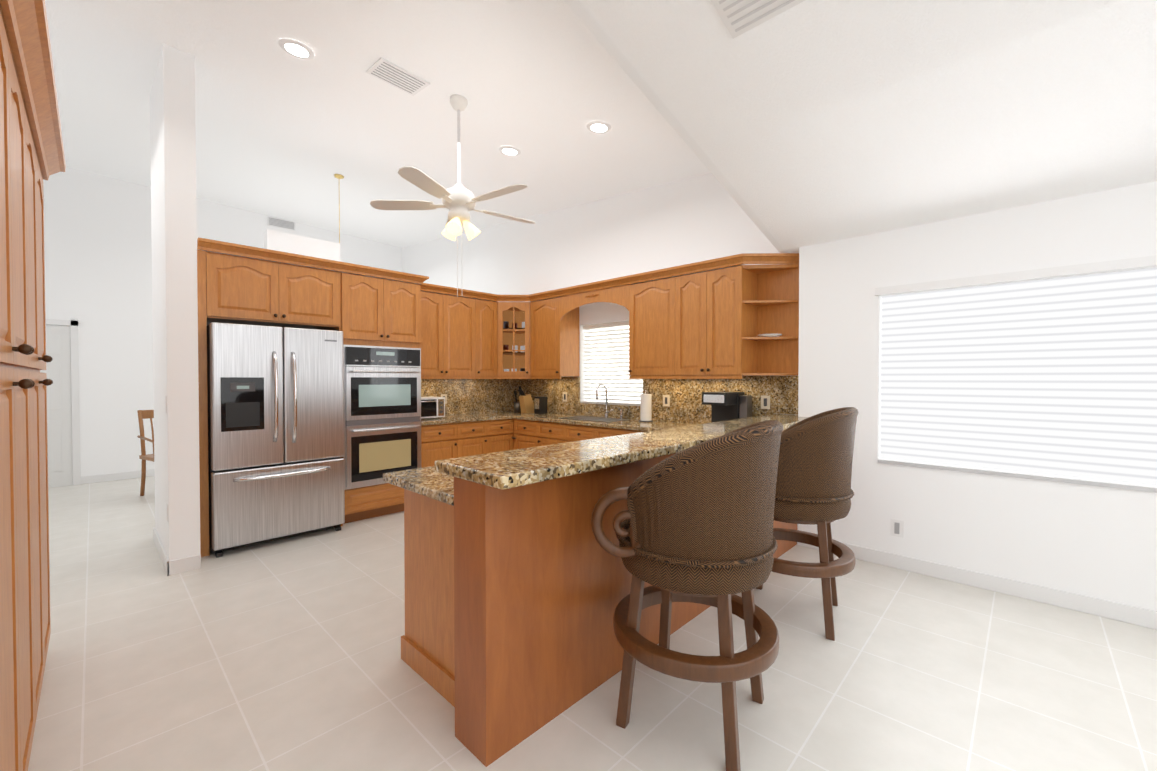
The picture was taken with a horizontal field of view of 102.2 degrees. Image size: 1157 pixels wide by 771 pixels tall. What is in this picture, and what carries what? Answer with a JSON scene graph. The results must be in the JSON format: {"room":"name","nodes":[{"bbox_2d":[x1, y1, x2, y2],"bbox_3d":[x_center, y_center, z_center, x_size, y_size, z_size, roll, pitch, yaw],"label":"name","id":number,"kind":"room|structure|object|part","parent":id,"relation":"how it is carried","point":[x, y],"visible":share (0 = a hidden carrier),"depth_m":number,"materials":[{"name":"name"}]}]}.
{"room":"kitchen","nodes":[
{"label":"kitchen","id":0,"kind":"room"},
{"bbox_2d":[28,476,1156,770],"bbox_3d":[-0.936,1.374,3.304,12.240,0.100,5.420,1,1,44],"label":"floor","id":1,"kind":"structure","parent":0,"point":[282,654],"depth_m":2.13,"materials":[{"name":"tile"}]},
{"bbox_2d":[0,0,42,770],"bbox_3d":[-1.898,0.116,1.170,0.995,2.478,0.627,1,1,44],"label":"tall cabinet","id":2,"kind":"object","parent":1,"relation":"on","point":[21,681],"depth_m":1.44,"materials":[{"name":"brown wood"}]},
{"bbox_2d":[32,88,51,675],"bbox_3d":[-2.529,0.107,1.776,0.994,2.478,0.627,1,1,44],"label":"tall cabinet","id":3,"kind":"object","parent":1,"relation":"on","point":[32,156],"depth_m":2.13,"materials":[{"name":"brown wood"}]},
{"bbox_2d":[137,410,153,495],"bbox_3d":[-4.838,0.791,5.547,0.549,1.009,0.488,0,1,29],"label":"dining chair","id":4,"kind":"object","parent":1,"relation":"on","point":[142,415],"visible":0.35,"depth_m":5.45,"materials":[{"name":"brown wood"}]},
{"bbox_2d":[207,322,344,557],"bbox_3d":[-2.685,0.412,4.109,0.843,1.800,0.945,1,1,44],"label":"refrigerator","id":5,"kind":"object","parent":1,"relation":"on","point":[275,431],"visible":0.98,"depth_m":3.80,"materials":[{"name":"grey metal"}]},
{"bbox_2d":[197,249,531,556],"bbox_3d":[-1.856,0.115,5.104,0.705,2.367,3.666,1,1,44],"label":"kitchen cabinets","id":6,"kind":"object","parent":1,"relation":"on","point":[455,337],"visible":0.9,"depth_m":4.58,"materials":[{"name":"brown wood"}]},
{"bbox_2d":[342,345,420,489],"bbox_3d":[-2.099,0.289,4.778,0.697,1.348,0.771,1,1,44],"label":"double oven","id":7,"kind":"object","parent":6,"relation":"in","point":[382,410],"visible":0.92,"depth_m":4.53,"materials":[{"name":"grey metal"}]},
{"bbox_2d":[421,412,510,425],"bbox_3d":[-1.475,0.394,5.548,0.644,0.040,1.192,1,1,44],"label":"countertop","id":8,"kind":"structure","parent":6,"relation":"on","point":[459,418],"depth_m":5.47,"materials":[{"name":"brown stone"}]},
{"bbox_2d":[421,397,444,418],"bbox_3d":[-1.766,0.255,5.334,0.347,0.240,0.380,1,1,44],"label":"toaster oven","id":9,"kind":"object","parent":8,"relation":"on","point":[432,407],"visible":0.67,"depth_m":5.27,"materials":[{"name":"white metal"}]},
{"bbox_2d":[197,237,798,301],"bbox_3d":[-0.598,-1.079,3.879,3.517,0.077,3.664,1,1,44],"label":"crown molding","id":10,"kind":"structure","parent":6,"relation":"attached to","point":[327,264],"depth_m":4.33,"materials":[{"name":"brown wood"}]},
{"bbox_2d":[401,430,796,766],"bbox_3d":[0.495,0.820,3.124,0.899,1.013,3.276,1,1,44],"label":"peninsula bar","id":11,"kind":"object","parent":1,"relation":"on","point":[514,596],"visible":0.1,"depth_m":1.88,"materials":[{"name":"brown wood"}]},
{"bbox_2d":[383,415,802,505],"bbox_3d":[0.309,0.362,2.807,1.038,0.182,2.670,1,1,44],"label":"countertop","id":12,"kind":"structure","parent":11,"relation":"on","point":[503,470],"depth_m":2.01,"materials":[{"name":"brown stone"}]},
{"bbox_2d":[513,264,798,449],"bbox_3d":[0.529,0.117,4.899,3.229,2.367,0.655,1,1,44],"label":"upper cabinet","id":13,"kind":"object","parent":1,"relation":"on","point":[711,324],"visible":0.71,"depth_m":4.41,"materials":[{"name":"brown wood"}]},
{"bbox_2d":[499,411,808,422],"bbox_3d":[0.384,0.330,5.041,4.026,0.182,0.656,1,1,44],"label":"countertop","id":14,"kind":"structure","parent":13,"relation":"on","point":[549,417],"depth_m":5.47,"materials":[{"name":"brown stone"}]},
{"bbox_2d":[514,386,520,411],"bbox_3d":[-0.819,0.182,6.352,0.120,0.357,0.120,1,1,44],"label":"utensil crock","id":15,"kind":"object","parent":14,"relation":"on","point":[517,408],"visible":0.83,"depth_m":6.31,"materials":[{"name":"grey metal"}]},
{"bbox_2d":[518,389,533,412],"bbox_3d":[-0.687,0.206,6.187,0.100,0.315,0.255,1,1,44],"label":"knife block","id":16,"kind":"object","parent":14,"relation":"on","point":[526,403],"visible":0.96,"depth_m":6.14,"materials":[{"name":"brown wood"}]},
{"bbox_2d":[534,396,546,413],"bbox_3d":[-0.490,0.255,6.053,0.110,0.220,0.135,1,1,44],"label":"can opener","id":17,"kind":"object","parent":14,"relation":"on","point":[540,404],"visible":0.94,"depth_m":6.01,"materials":[{"name":"black"}]},
{"bbox_2d":[559,416,629,421],"bbox_3d":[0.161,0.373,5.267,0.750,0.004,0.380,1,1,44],"label":"sink basin","id":18,"kind":"object","parent":14,"relation":"in","point":[601,419],"visible":0.95,"depth_m":5.25,"materials":[{"name":"metal"}]},
{"bbox_2d":[596,384,622,418],"bbox_3d":[0.349,0.177,5.307,0.259,0.396,0.205,1,1,44],"label":"faucet","id":19,"kind":"object","parent":14,"relation":"on","point":[607,411],"visible":0.96,"depth_m":5.40,"materials":[{"name":"silver metal"}]},
{"bbox_2d":[639,390,652,421],"bbox_3d":[0.715,0.216,4.946,0.148,0.330,0.150,1,1,44],"label":"paper towel","id":20,"kind":"object","parent":14,"relation":"on","point":[645,407],"visible":1,"depth_m":4.90,"materials":[{"name":"white paper"}]},
{"bbox_2d":[702,392,751,421],"bbox_3d":[1.341,0.226,4.230,0.335,0.330,0.345,1,1,44],"label":"coffee maker","id":21,"kind":"object","parent":14,"relation":"on","point":[725,406],"visible":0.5,"depth_m":4.19,"materials":[{"name":"black plastic"}]},
{"bbox_2d":[757,334,781,336],"bbox_3d":[1.672,-0.433,4.086,0.200,0.022,0.200,1,1,44],"label":"plate","id":22,"kind":"object","parent":13,"relation":"in","point":[768,335],"visible":0.79,"depth_m":4.02,"materials":[{"name":"white ceramic"}]},
{"bbox_2d":[591,420,782,770],"bbox_3d":[0.446,0.738,1.909,0.698,1.212,0.712,1,1,44],"label":"bar stool","id":23,"kind":"object","parent":1,"relation":"on","point":[696,524],"visible":1,"depth_m":1.64,"materials":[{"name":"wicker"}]},
{"bbox_3d":[0.290,0.514,2.005,0.334,0.273,0.638,1,1,44],"label":"arm","id":24,"kind":"part","parent":23,"relation":"part of"},
{"bbox_3d":[0.477,0.429,1.904,0.653,0.594,0.670,1,1,44],"label":"seat","id":25,"kind":"part","parent":23,"relation":"part of","materials":[{"name":"fabric"}]},
{"bbox_2d":[756,407,858,640],"bbox_3d":[1.230,0.726,2.748,0.702,1.212,0.716,1,1,44],"label":"bar stool","id":26,"kind":"object","parent":1,"relation":"on","point":[814,475],"visible":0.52,"depth_m":2.47,"materials":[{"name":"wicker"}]},
{"bbox_3d":[1.263,0.417,2.744,0.653,0.594,0.670,1,1,44],"label":"seat","id":27,"kind":"part","parent":26,"relation":"part of","materials":[{"name":"fabric"}]},
{"bbox_2d":[43,0,1156,610],"bbox_3d":[-0.936,-0.876,3.272,12.240,4.400,5.420,1,1,44],"label":"wall","id":28,"kind":"structure","parent":0,"point":[853,154],"depth_m":3.28,"materials":[{"name":"white paint"}]},
{"bbox_2d":[40,319,80,487],"bbox_3d":[-6.689,0.228,5.815,0.038,2.120,0.650,1,1,44],"label":"door","id":29,"kind":"structure","parent":28,"relation":"in","point":[63,402],"depth_m":5.95,"materials":[{"name":"white"}]},
{"bbox_2d":[81,469,154,483],"bbox_3d":[-4.973,1.212,7.634,0.013,0.100,4.369,1,1,44],"label":"baseboard","id":30,"kind":"structure","parent":28,"relation":"attached to","point":[151,472],"depth_m":6.29,"materials":[{"name":"white"}]},
{"bbox_2d":[153,527,172,575],"bbox_3d":[-3.245,1.269,3.625,1.084,0.100,0.013,1,1,44],"label":"baseboard","id":31,"kind":"structure","parent":28,"relation":"attached to","point":[168,565],"depth_m":3.46,"materials":[{"name":"white wood"}]},
{"bbox_2d":[165,396,166,412],"bbox_3d":[-2.904,0.134,3.287,0.080,0.120,0.004,1,1,44],"label":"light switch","id":32,"kind":"object","parent":28,"relation":"attached to","point":[165,396],"depth_m":3.27,"materials":[{"name":"white plastic"}]},
{"bbox_2d":[166,503,167,521],"bbox_3d":[-2.904,0.894,3.298,0.080,0.120,0.004,1,1,44],"label":"outlet","id":33,"kind":"object","parent":28,"relation":"attached to","point":[166,503],"depth_m":3.27,"materials":[{"name":"white plastic"}]},
{"bbox_2d":[267,217,295,230],"bbox_3d":[-4.877,-2.654,7.673,0.017,0.130,0.400,1,1,44],"label":"air vent","id":34,"kind":"object","parent":28,"relation":"in","point":[274,222],"depth_m":7.66,"materials":[{"name":"white metal"}]},
{"bbox_2d":[278,39,314,58],"bbox_3d":[-1.903,-2.268,3.155,0.209,0.023,0.209,1,1,35],"label":"recessed light","id":35,"kind":"object","parent":28,"relation":"in","point":[298,49],"depth_m":3.14,"materials":[{"name":"white"}]},
{"bbox_2d":[334,174,343,242],"bbox_3d":[-2.811,-1.550,5.495,0.240,1.826,0.240,1,1,44],"label":"cord","id":36,"kind":"object","parent":28,"relation":"hanging from","point":[338,176],"visible":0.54,"depth_m":5.49,"materials":[{"name":"gold metal"}]},
{"bbox_2d":[366,57,429,95],"bbox_3d":[-1.306,-2.231,3.386,0.260,0.042,0.360,1,1,44],"label":"air vent","id":37,"kind":"object","parent":28,"relation":"in","point":[382,69],"depth_m":3.37,"materials":[{"name":"white metal"}]},
{"bbox_2d":[370,94,534,296],"bbox_3d":[-0.887,-1.449,3.632,1.290,1.537,1.290,1,1,44],"label":"ceiling fan","id":38,"kind":"object","parent":28,"relation":"hanging from","point":[459,200],"visible":1,"depth_m":3.57,"materials":[{"name":"white"}]},
{"bbox_2d":[421,379,520,414],"bbox_3d":[-1.489,0.127,5.978,0.021,0.479,1.800,1,1,44],"label":"backsplash","id":39,"kind":"structure","parent":28,"relation":"attached to","point":[468,396],"depth_m":6.10,"materials":[{"name":"brown stone"}]},
{"bbox_2d":[441,394,446,403],"bbox_3d":[-1.664,0.168,5.776,0.006,0.120,0.080,1,1,44],"label":"outlet","id":40,"kind":"object","parent":39,"relation":"attached to","point":[442,395],"depth_m":5.79,"materials":[{"name":"beige plastic"}]},
{"bbox_2d":[499,146,520,155],"bbox_3d":[-0.655,-2.233,4.453,0.209,0.023,0.209,1,1,35],"label":"recessed light","id":41,"kind":"object","parent":28,"relation":"in","point":[511,151],"depth_m":4.44,"materials":[{"name":"white"}]},
{"bbox_2d":[586,121,611,133],"bbox_3d":[0.170,-2.137,3.869,0.209,0.023,0.209,1,1,35],"label":"recessed light","id":42,"kind":"object","parent":28,"relation":"in","point":[596,126],"depth_m":3.85,"materials":[{"name":"white"}]},
{"bbox_2d":[580,321,642,405],"bbox_3d":[0.443,-0.263,5.569,0.971,0.968,0.199,1,1,44],"label":"window","id":43,"kind":"structure","parent":28,"relation":"in","point":[608,348],"depth_m":5.64,"materials":[{"name":"white plastic"}]},
{"bbox_2d":[521,376,797,423],"bbox_3d":[0.531,0.136,5.335,3.825,0.479,0.022,1,1,44],"label":"backsplash","id":44,"kind":"structure","parent":28,"relation":"attached to","point":[686,406],"depth_m":4.83,"materials":[{"name":"brown stone"}]},
{"bbox_2d":[563,392,566,401],"bbox_3d":[-0.175,0.145,5.996,0.080,0.120,0.006,1,1,44],"label":"outlet","id":45,"kind":"object","parent":44,"relation":"attached to","point":[564,393],"depth_m":5.99,"materials":[{"name":"beige plastic"}]},
{"bbox_2d":[663,395,669,406],"bbox_3d":[0.928,0.161,4.936,0.080,0.120,0.006,1,1,44],"label":"outlet","id":46,"kind":"object","parent":44,"relation":"attached to","point":[666,398],"depth_m":4.93,"materials":[{"name":"beige plastic"}]},
{"bbox_2d":[761,395,769,408],"bbox_3d":[1.685,0.151,4.208,0.080,0.120,0.006,1,1,44],"label":"outlet","id":47,"kind":"object","parent":44,"relation":"attached to","point":[765,402],"depth_m":4.20,"materials":[{"name":"beige plastic"}]},
{"bbox_2d":[711,0,804,38],"bbox_3d":[0.781,-1.624,1.901,0.440,0.073,0.250,1,1,44],"label":"air vent","id":48,"kind":"object","parent":28,"relation":"in","point":[739,17],"depth_m":2.01,"materials":[{"name":"white metal"}]},
{"bbox_2d":[890,519,903,537],"bbox_3d":[2.306,1.033,3.380,0.080,0.120,0.007,1,1,44],"label":"outlet","id":49,"kind":"object","parent":28,"relation":"attached to","point":[897,528],"depth_m":3.38,"materials":[{"name":"white plastic"}]},
{"bbox_2d":[797,542,1156,629],"bbox_3d":[3.367,1.288,2.359,4.328,0.100,0.013,1,1,44],"label":"baseboard","id":50,"kind":"structure","parent":28,"relation":"attached to","point":[1139,616],"depth_m":2.94,"materials":[{"name":"white wood"}]},
{"bbox_2d":[875,255,1156,492],"bbox_3d":[2.757,-0.068,3.052,1.375,1.290,0.225,1,1,44],"label":"window","id":51,"kind":"structure","parent":28,"relation":"in","point":[1050,371],"depth_m":2.94,"materials":[{"name":"white plastic"}]}
]}

